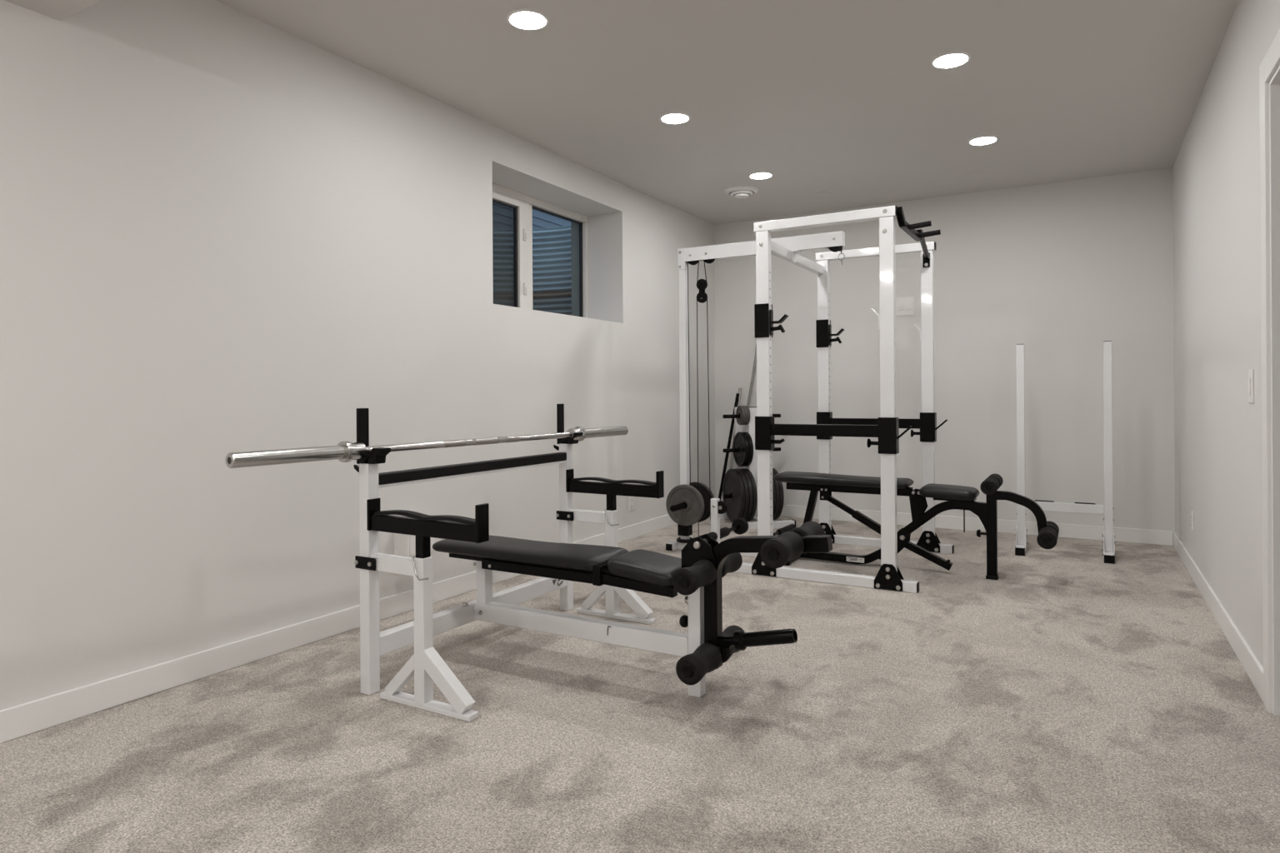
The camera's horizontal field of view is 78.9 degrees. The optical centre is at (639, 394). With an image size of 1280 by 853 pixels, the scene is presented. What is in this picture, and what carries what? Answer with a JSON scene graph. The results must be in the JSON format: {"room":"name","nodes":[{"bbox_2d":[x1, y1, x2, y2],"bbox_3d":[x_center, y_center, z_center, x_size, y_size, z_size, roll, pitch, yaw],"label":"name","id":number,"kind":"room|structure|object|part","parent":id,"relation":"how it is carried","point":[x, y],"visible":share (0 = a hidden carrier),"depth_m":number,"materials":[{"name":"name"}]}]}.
{"room":"gym","nodes":[
{"label":"gym","id":0,"kind":"room"},
{"bbox_2d":[3,0,101,20],"bbox_3d":[-1.546,-1.431,-0.203,3.574,0.309,4.521,0,0,30],"label":"ceiling","id":1,"kind":"structure","parent":0,"point":[59,10],"depth_m":2.55,"materials":[{"name":"grey paint"}]},
{"bbox_2d":[0,0,715,710],"bbox_3d":[-1.915,-0.235,3.110,0.370,2.695,9.900,0,0,30],"label":"wall","id":2,"kind":"structure","parent":0,"point":[223,231],"depth_m":3.25,"materials":[{"name":"white paint"}]},
{"bbox_2d":[0,514,677,744],"bbox_3d":[-1.740,1.059,3.015,0.014,0.104,9.900,0,0,30],"label":"baseboard","id":3,"kind":"structure","parent":2,"relation":"attached to","point":[32,717],"depth_m":3.08,"materials":[{"name":"white paint"}]},
{"bbox_2d":[394,533,439,557],"bbox_3d":[-1.137,0.737,3.979,0.106,0.150,0.225,0,0,30],"label":"wall box","id":4,"kind":"object","parent":2,"relation":"attached to","point":[404,545],"visible":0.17,"depth_m":3.88,"materials":[{"name":"white paint"}]},
{"bbox_2d":[492,183,588,318],"bbox_3d":[-0.789,-0.958,5.387,0.102,0.842,1.485,0,0,30],"label":"window","id":5,"kind":"structure","parent":2,"relation":"in","point":[512,210],"depth_m":5.29,"materials":[{"name":"white plastic"}]},
{"bbox_3d":[-0.959,-0.946,5.081,0.052,0.764,0.685,0,0,30],"label":"sash","id":6,"kind":"part","parent":5,"relation":"part of","materials":[{"name":"white plastic"}]},
{"bbox_2d":[629,496,634,511],"bbox_3d":[-0.063,0.830,5.955,0.009,0.116,0.072,0,0,30],"label":"wall outlet","id":7,"kind":"object","parent":2,"relation":"attached to","point":[631,498],"visible":0.88,"depth_m":5.95,"materials":[{"name":"white plastic"}]},
{"bbox_2d":[0,516,1279,852],"bbox_3d":[0.361,1.128,1.813,4.894,0.060,9.900,0,0,30],"label":"floor","id":8,"kind":"structure","parent":0,"point":[1069,701],"depth_m":2.50,"materials":[{"name":"carpet"}]},
{"bbox_2d":[353,404,832,721],"bbox_3d":[-0.079,0.572,3.070,1.730,1.057,1.369,0,0,30],"label":"weight bench","id":9,"kind":"object","parent":8,"relation":"on","point":[697,576],"visible":1,"depth_m":2.88,"materials":[{"name":"white metal"}]},
{"bbox_3d":[-0.995,0.619,2.885,0.106,0.046,0.067,0,0,30],"label":"clamp plate","id":10,"kind":"part","parent":9,"relation":"part of","materials":[{"name":"black metal"}]},
{"bbox_3d":[-0.887,0.616,2.824,0.223,0.056,0.045,0,0,30],"label":"stand arm","id":11,"kind":"part","parent":9,"relation":"part of"},
{"bbox_3d":[-0.768,0.834,2.756,0.049,0.518,0.048,0,0,30],"label":"stand post","id":12,"kind":"part","parent":9,"relation":"part of","materials":[{"name":"white metal"}]},
{"bbox_2d":[225,425,628,468],"bbox_3d":[-0.691,0.204,3.410,0.081,0.078,2.262,0,0,32],"label":"barbell","id":13,"kind":"object","parent":9,"relation":"on","point":[346,451],"visible":0.97,"depth_m":2.82,"materials":[{"name":"silver metal"}]},
{"bbox_3d":[-0.407,0.697,3.199,0.690,0.039,0.230,0,0,30],"label":"pad rail","id":14,"kind":"part","parent":9,"relation":"part of","materials":[{"name":"black metal"}]},
{"bbox_3d":[-0.367,0.615,3.982,0.106,0.046,0.067,0,0,30],"label":"clamp plate","id":15,"kind":"part","parent":9,"relation":"part of","materials":[{"name":"black metal"}]},
{"bbox_3d":[-0.260,0.612,3.921,0.223,0.056,0.045,0,0,30],"label":"stand arm","id":16,"kind":"part","parent":9,"relation":"part of"},
{"bbox_3d":[-0.140,0.830,3.854,0.049,0.518,0.048,0,0,30],"label":"stand post","id":17,"kind":"part","parent":9,"relation":"part of","materials":[{"name":"white metal"}]},
{"bbox_3d":[0.029,0.682,2.950,0.335,0.084,0.256,0,0,30],"label":"seat rail","id":18,"kind":"part","parent":9,"relation":"part of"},
{"bbox_3d":[0.169,0.837,2.870,0.040,0.046,0.046,0,0,30],"label":"lock knob","id":19,"kind":"part","parent":9,"relation":"part of","materials":[{"name":"black plastic"}]},
{"bbox_3d":[0.208,0.864,2.848,0.050,0.470,0.050,0,0,30],"label":"leg","id":20,"kind":"part","parent":9,"relation":"part of","materials":[{"name":"white metal"}]},
{"bbox_2d":[718,393,739,500],"bbox_3d":[0.782,0.535,6.968,0.237,1.100,0.028,0,0,-13],"label":"bar","id":21,"kind":"object","parent":8,"relation":"on","point":[737,394],"visible":0.66,"depth_m":6.96,"materials":[{"name":"black metal"}]},
{"bbox_2d":[746,344,756,406],"bbox_3d":[0.962,0.222,7.039,0.320,1.723,0.032,0,0,-6],"label":"barbell","id":22,"kind":"object","parent":8,"relation":"on","point":[755,357],"visible":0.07,"depth_m":7.04,"materials":[{"name":"metal"}]},
{"bbox_2d":[710,406,795,529],"bbox_3d":[0.955,0.598,6.632,0.554,0.991,0.607,0,0,-14],"label":"rack","id":23,"kind":"object","parent":8,"relation":"on","point":[750,427],"visible":0.29,"depth_m":6.62,"materials":[{"name":"white metal"}]},
{"bbox_2d":[722,469,744,521],"bbox_3d":[0.795,0.855,6.621,0.035,0.450,0.450,0,0,-14],"label":"weight plate","id":24,"kind":"object","parent":23,"relation":"on","point":[732,482],"visible":0.94,"depth_m":6.57,"materials":[{"name":"metal"}]},
{"bbox_2d":[729,388,741,469],"bbox_3d":[0.837,0.510,6.995,0.191,1.148,0.030,0,0,-23],"label":"bar","id":25,"kind":"object","parent":23,"relation":"on","point":[739,389],"visible":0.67,"depth_m":6.99,"materials":[{"name":"silver metal"}]},
{"bbox_3d":[0.897,0.574,6.912,0.105,0.930,0.035,0,0,-14],"label":"post","id":26,"kind":"part","parent":23,"relation":"part of","materials":[{"name":"white metal"}]},
{"bbox_2d":[735,405,744,424],"bbox_3d":[0.858,0.175,6.638,0.022,0.166,0.166,0,0,-14],"label":"weight plate","id":27,"kind":"object","parent":23,"relation":"on","point":[740,410],"visible":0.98,"depth_m":6.61,"materials":[{"name":"grey metal"}]},
{"bbox_2d":[732,432,749,466],"bbox_3d":[0.862,0.465,6.638,0.036,0.296,0.296,0,0,-14],"label":"weight plate","id":28,"kind":"object","parent":23,"relation":"on","point":[740,441],"visible":0.98,"depth_m":6.59,"materials":[{"name":"black metal"}]},
{"bbox_2d":[735,469,749,519],"bbox_3d":[0.831,0.855,6.630,0.035,0.450,0.450,0,0,-14],"label":"weight plate","id":29,"kind":"object","parent":23,"relation":"on","point":[743,478],"visible":0.2,"depth_m":6.44,"materials":[{"name":"metal"}]},
{"bbox_2d":[742,405,747,424],"bbox_3d":[0.880,0.175,6.643,0.022,0.166,0.166,0,0,-14],"label":"weight plate","id":30,"kind":"object","parent":23,"relation":"on","point":[744,407],"visible":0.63,"depth_m":6.57,"materials":[{"name":"grey metal"}]},
{"bbox_2d":[739,468,753,520],"bbox_3d":[0.866,0.855,6.639,0.035,0.450,0.450,0,0,-14],"label":"weight plate","id":31,"kind":"object","parent":23,"relation":"on","point":[747,478],"visible":0.17,"depth_m":6.45,"materials":[{"name":"metal"}]},
{"bbox_2d":[745,405,750,424],"bbox_3d":[0.903,0.175,6.649,0.022,0.166,0.166,0,0,-14],"label":"weight plate","id":32,"kind":"object","parent":23,"relation":"on","point":[747,407],"visible":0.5,"depth_m":6.58,"materials":[{"name":"grey metal"}]},
{"bbox_2d":[743,431,753,466],"bbox_3d":[0.898,0.465,6.647,0.036,0.296,0.296,0,0,-14],"label":"weight plate","id":33,"kind":"object","parent":23,"relation":"on","point":[749,438],"visible":0.29,"depth_m":6.52,"materials":[{"name":"black metal"}]},
{"bbox_2d":[742,468,757,521],"bbox_3d":[0.901,0.855,6.648,0.035,0.450,0.450,0,0,-14],"label":"weight plate","id":34,"kind":"object","parent":23,"relation":"on","point":[752,478],"visible":0.18,"depth_m":6.46,"materials":[{"name":"metal"}]},
{"bbox_2d":[772,479,775,514],"bbox_3d":[1.062,0.854,6.688,0.035,0.450,0.450,0,0,-14],"label":"weight plate","id":35,"kind":"object","parent":23,"relation":"on","point":[773,485],"visible":0.08,"depth_m":6.48,"materials":[{"name":"metal"}]},
{"bbox_2d":[772,470,779,519],"bbox_3d":[1.097,0.854,6.697,0.035,0.450,0.450,0,0,-14],"label":"weight plate","id":36,"kind":"object","parent":23,"relation":"on","point":[776,483],"visible":0.16,"depth_m":6.50,"materials":[{"name":"metal"}]},
{"bbox_2d":[772,467,784,519],"bbox_3d":[1.133,0.853,6.706,0.035,0.450,0.450,0,0,-14],"label":"weight plate","id":37,"kind":"object","parent":23,"relation":"on","point":[780,484],"visible":0.2,"depth_m":6.51,"materials":[{"name":"metal"}]},
{"bbox_2d":[665,230,844,557],"bbox_3d":[0.825,0.028,5.366,1.254,2.134,0.745,0,0,30],"label":"machine","id":38,"kind":"object","parent":8,"relation":"on","point":[834,242],"visible":0.8,"depth_m":5.47,"materials":[{"name":"metal"}]},
{"bbox_3d":[0.315,0.043,5.529,0.052,2.010,0.052,0,0,30],"label":"tower post","id":39,"kind":"part","parent":38,"relation":"part of","materials":[{"name":"white metal"}]},
{"bbox_2d":[665,484,704,525],"bbox_3d":[0.316,0.773,5.449,0.288,0.288,0.032,0,0,30],"label":"weight plate","id":40,"kind":"object","parent":38,"relation":"on","point":[689,516],"visible":0.91,"depth_m":5.43,"materials":[{"name":"grey metal"}]},
{"bbox_2d":[689,481,714,522],"bbox_3d":[0.404,0.772,5.602,0.288,0.288,0.032,0,0,30],"label":"weight plate","id":41,"kind":"object","parent":38,"relation":"on","point":[703,489],"visible":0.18,"depth_m":5.55,"materials":[{"name":"metal"}]},
{"bbox_3d":[0.524,0.884,5.413,0.050,0.325,0.050,0,0,30],"label":"post","id":42,"kind":"part","parent":38,"relation":"part of","materials":[{"name":"white metal"}]},
{"bbox_2d":[773,524,794,535],"bbox_3d":[1.129,1.069,6.126,0.047,0.047,0.430,0,0,31],"label":"bar","id":43,"kind":"object","parent":8,"relation":"on","point":[787,528],"visible":0.79,"depth_m":6.10,"materials":[{"name":"black metal"}]},
{"bbox_2d":[734,205,954,593],"bbox_3d":[1.362,0.020,5.067,1.146,2.143,1.279,0,0,30],"label":"power rack","id":44,"kind":"object","parent":8,"relation":"on","point":[886,427],"visible":0.9,"depth_m":4.70,"materials":[{"name":"metal"}]},
{"bbox_3d":[0.748,1.020,4.699,0.156,0.143,0.006,0,0,30],"label":"gusset plate","id":45,"kind":"part","parent":44,"relation":"part of","materials":[{"name":"black metal"}]},
{"bbox_3d":[0.757,0.024,4.725,0.079,2.028,0.055,0,0,30],"label":"post","id":46,"kind":"part","parent":44,"relation":"part of","materials":[{"name":"white metal"}]},
{"bbox_3d":[0.839,-0.456,4.677,0.102,0.051,0.045,0,0,30],"label":"hook arm","id":47,"kind":"part","parent":44,"relation":"part of"},
{"bbox_3d":[1.366,0.020,5.759,0.079,2.028,0.055,0,0,30],"label":"post","id":48,"kind":"part","parent":44,"relation":"part of","materials":[{"name":"white metal"}]},
{"bbox_3d":[1.066,-1.021,4.543,0.836,0.058,0.058,0,0,30],"label":"rail","id":49,"kind":"part","parent":44,"relation":"part of","materials":[{"name":"white metal"}]},
{"bbox_3d":[1.056,1.065,4.559,1.094,0.057,0.053,0,0,30],"label":"foot rail","id":50,"kind":"part","parent":44,"relation":"part of","materials":[{"name":"white metal"}]},
{"bbox_3d":[1.357,1.016,5.733,0.156,0.143,0.006,0,0,30],"label":"gusset plate","id":51,"kind":"part","parent":44,"relation":"part of","materials":[{"name":"black metal"}]},
{"bbox_3d":[1.447,-0.460,5.711,0.102,0.051,0.045,0,0,30],"label":"hook arm","id":52,"kind":"part","parent":44,"relation":"part of"},
{"bbox_3d":[1.675,-1.025,5.577,0.832,0.058,0.058,0,0,30],"label":"rail","id":53,"kind":"part","parent":44,"relation":"part of","materials":[{"name":"white metal"}]},
{"bbox_3d":[1.392,0.020,4.362,0.078,2.028,0.055,0,0,30],"label":"post","id":54,"kind":"part","parent":44,"relation":"part of","materials":[{"name":"white metal"}]},
{"bbox_3d":[1.383,1.016,4.335,0.156,0.143,0.006,0,0,30],"label":"gusset plate","id":55,"kind":"part","parent":44,"relation":"part of","materials":[{"name":"black metal"}]},
{"bbox_3d":[1.667,1.061,5.592,1.090,0.057,0.053,0,0,30],"label":"foot rail","id":56,"kind":"part","parent":44,"relation":"part of","materials":[{"name":"white metal"}]},
{"bbox_3d":[1.414,1.016,4.388,0.156,0.143,0.006,0,0,30],"label":"gusset plate","id":57,"kind":"part","parent":44,"relation":"part of","materials":[{"name":"metal"}]},
{"bbox_3d":[1.466,0.211,4.318,0.087,0.079,0.012,0,0,30],"label":"lever","id":58,"kind":"part","parent":44,"relation":"part of","materials":[{"name":"black metal"}]},
{"bbox_3d":[1.977,-0.929,5.367,0.046,0.097,0.012,0,0,30],"label":"mount plate","id":59,"kind":"part","parent":44,"relation":"part of","materials":[{"name":"black metal"}]},
{"bbox_3d":[1.999,0.016,5.397,0.078,2.028,0.055,0,0,30],"label":"post","id":60,"kind":"part","parent":44,"relation":"part of","materials":[{"name":"white metal"}]},
{"bbox_3d":[1.990,1.012,5.371,0.156,0.143,0.006,0,0,30],"label":"gusset plate","id":61,"kind":"part","parent":44,"relation":"part of","materials":[{"name":"black metal"}]},
{"bbox_3d":[2.021,1.012,5.424,0.156,0.143,0.006,0,0,30],"label":"gusset plate","id":62,"kind":"part","parent":44,"relation":"part of","materials":[{"name":"black metal"}]},
{"bbox_3d":[2.073,0.207,5.353,0.087,0.079,0.012,0,0,30],"label":"lever","id":63,"kind":"part","parent":44,"relation":"part of","materials":[{"name":"black metal"}]},
{"bbox_2d":[773,471,1059,579],"bbox_3d":[1.657,0.788,4.838,1.665,0.604,0.480,0,0,30],"label":"bench","id":64,"kind":"object","parent":8,"relation":"on","point":[957,497],"visible":0.94,"depth_m":4.76,"materials":[{"name":"black metal"}]},
{"bbox_3d":[1.339,0.603,5.019,0.805,0.052,0.056,0,0,30],"label":"rail","id":65,"kind":"part","parent":64,"relation":"part of","materials":[{"name":"black metal"}]},
{"bbox_3d":[1.597,0.935,4.873,0.185,0.199,0.068,0,0,30],"label":"pivot plate","id":66,"kind":"part","parent":64,"relation":"part of","materials":[{"name":"metal"}]},
{"bbox_3d":[1.720,0.687,4.802,0.099,0.205,0.072,0,0,30],"label":"hinge plate","id":67,"kind":"part","parent":64,"relation":"part of","materials":[{"name":"black metal"}]},
{"bbox_3d":[2.033,0.825,4.623,0.055,0.048,0.048,0,0,30],"label":"lock knob","id":68,"kind":"part","parent":64,"relation":"part of","materials":[{"name":"black plastic"}]},
{"bbox_3d":[2.081,0.825,4.596,0.056,0.500,0.052,0,0,30],"label":"leg","id":69,"kind":"part","parent":64,"relation":"part of","materials":[{"name":"black metal"}]},
{"bbox_2d":[1015,340,1115,564],"bbox_3d":[2.899,0.364,5.319,0.592,1.434,0.490,0,0,30],"label":"stand","id":70,"kind":"object","parent":8,"relation":"on","point":[1022,539],"visible":0.94,"depth_m":5.16,"materials":[{"name":"white metal"}]},
{"bbox_2d":[215,0,1238,224],"bbox_3d":[-0.377,-1.640,2.226,4.194,0.106,10.100,0,0,30],"label":"ceiling","id":71,"kind":"structure","parent":0,"point":[846,99],"depth_m":3.99,"materials":[{"name":"grey paint"}]},
{"bbox_2d":[506,9,549,29],"bbox_3d":[-0.475,-1.589,3.296,0.180,0.007,0.180,0,0,30],"label":"recessed light","id":72,"kind":"object","parent":71,"relation":"in","point":[526,19],"visible":1,"depth_m":3.29,"materials":[{"name":"white paint"}]},
{"bbox_2d":[659,112,690,124],"bbox_3d":[0.202,-1.593,4.481,0.180,0.007,0.180,0,0,30],"label":"recessed light","id":73,"kind":"object","parent":71,"relation":"in","point":[671,117],"visible":1,"depth_m":4.47,"materials":[{"name":"white"}]},
{"bbox_2d":[725,186,758,198],"bbox_3d":[0.796,-1.575,6.093,0.264,0.050,0.264,0,0,30],"label":"ceiling vent","id":74,"kind":"object","parent":71,"relation":"in","point":[737,192],"visible":1,"depth_m":6.03,"materials":[{"name":"white paint"}]},
{"bbox_2d":[748,171,773,179],"bbox_3d":[0.880,-1.597,5.666,0.180,0.007,0.180,0,0,30],"label":"recessed light","id":75,"kind":"object","parent":71,"relation":"in","point":[759,175],"visible":1,"depth_m":5.65,"materials":[{"name":"white"}]},
{"bbox_2d":[930,51,970,68],"bbox_3d":[1.488,-1.601,3.723,0.180,0.007,0.180,0,0,30],"label":"recessed light","id":76,"kind":"object","parent":71,"relation":"in","point":[952,59],"visible":1,"depth_m":3.71,"materials":[{"name":"white"}]},
{"bbox_2d":[967,135,998,145],"bbox_3d":[2.168,-1.605,4.912,0.180,0.007,0.180,0,0,30],"label":"recessed light","id":77,"kind":"object","parent":71,"relation":"in","point":[983,140],"visible":1,"depth_m":4.90,"materials":[{"name":"white"}]},
{"bbox_2d":[714,167,1174,541],"bbox_3d":[2.123,-0.261,6.561,4.174,2.695,0.100,0,0,30],"label":"wall","id":78,"kind":"structure","parent":0,"point":[1060,270],"depth_m":6.10,"materials":[{"name":"white paint"}]},
{"bbox_2d":[895,296,914,315],"bbox_3d":[2.201,-0.737,6.450,0.150,0.155,0.012,0,0,30],"label":"wall plate","id":79,"kind":"object","parent":78,"relation":"attached to","point":[905,306],"visible":1,"depth_m":6.45,"materials":[{"name":"white plastic"}]},
{"bbox_2d":[722,500,1173,545],"bbox_3d":[2.259,1.034,6.422,3.546,0.104,0.014,0,0,30],"label":"baseboard","id":80,"kind":"structure","parent":78,"relation":"attached to","point":[1067,531],"depth_m":6.05,"materials":[{"name":"white paint"}]},
{"bbox_2d":[1172,0,1279,667],"bbox_3d":[1.400,-0.257,1.214,0.120,2.695,9.900,0,0,30],"label":"wall","id":81,"kind":"structure","parent":0,"point":[1216,169],"depth_m":3.52,"materials":[{"name":"white paint"}]},
{"bbox_2d":[1190,510,1194,531],"bbox_3d":[3.272,0.749,4.606,0.009,0.116,0.072,0,0,30],"label":"wall outlet","id":82,"kind":"object","parent":81,"relation":"attached to","point":[1192,512],"visible":1,"depth_m":4.58,"materials":[{"name":"white plastic"}]},
{"bbox_2d":[1173,531,1263,701],"bbox_3d":[2.998,1.029,4.129,0.014,0.104,3.234,0,0,30],"label":"baseboard","id":83,"kind":"structure","parent":81,"relation":"attached to","point":[1252,666],"depth_m":3.47,"materials":[{"name":"white paint"}]},
{"bbox_2d":[1248,369,1254,403],"bbox_3d":[2.329,-0.033,2.966,0.010,0.130,0.082,0,0,30],"label":"light switch","id":84,"kind":"object","parent":81,"relation":"attached to","point":[1251,372],"visible":1,"depth_m":2.95,"materials":[{"name":"white plastic"}]},
{"bbox_2d":[1259,29,1279,716],"bbox_3d":[1.982,-0.033,2.242,0.140,2.240,1.040,0,0,30],"label":"door frame","id":85,"kind":"structure","parent":81,"relation":"in","point":[1269,68],"depth_m":2.64,"materials":[{"name":"white paint"}]},
{"label":"outside","id":86,"kind":"structure","parent":0,"visible":0},
{"bbox_3d":[-2.911,-1.181,7.996,6.000,0.200,13.000,0,0,30],"label":"ground","id":87,"kind":"structure","parent":86,"visible":0},
{"bbox_2d":[532,209,570,229],"bbox_3d":[-3.531,-3.090,8.920,0.028,3.625,14.000,0,0,30],"label":"house siding","id":88,"kind":"object","parent":87,"relation":"on","point":[540,219],"visible":0.02,"depth_m":12.45,"materials":[{"name":"blue"}]},
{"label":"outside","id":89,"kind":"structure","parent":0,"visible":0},
{"bbox_2d":[570,221,579,316],"bbox_3d":[-0.806,-0.645,5.527,0.100,1.700,4.000,0,0,30],"label":"wall","id":90,"kind":"structure","parent":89,"point":[574,227],"depth_m":6.08,"materials":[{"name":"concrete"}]},
{"bbox_2d":[532,225,571,315],"bbox_3d":[-1.338,-0.749,5.716,1.010,1.218,1.745,0,0,30],"label":"window well","id":91,"kind":"object","parent":90,"relation":"attached to","point":[552,260],"visible":0.05,"depth_m":6.33,"materials":[{"name":"metal"}]}
]}

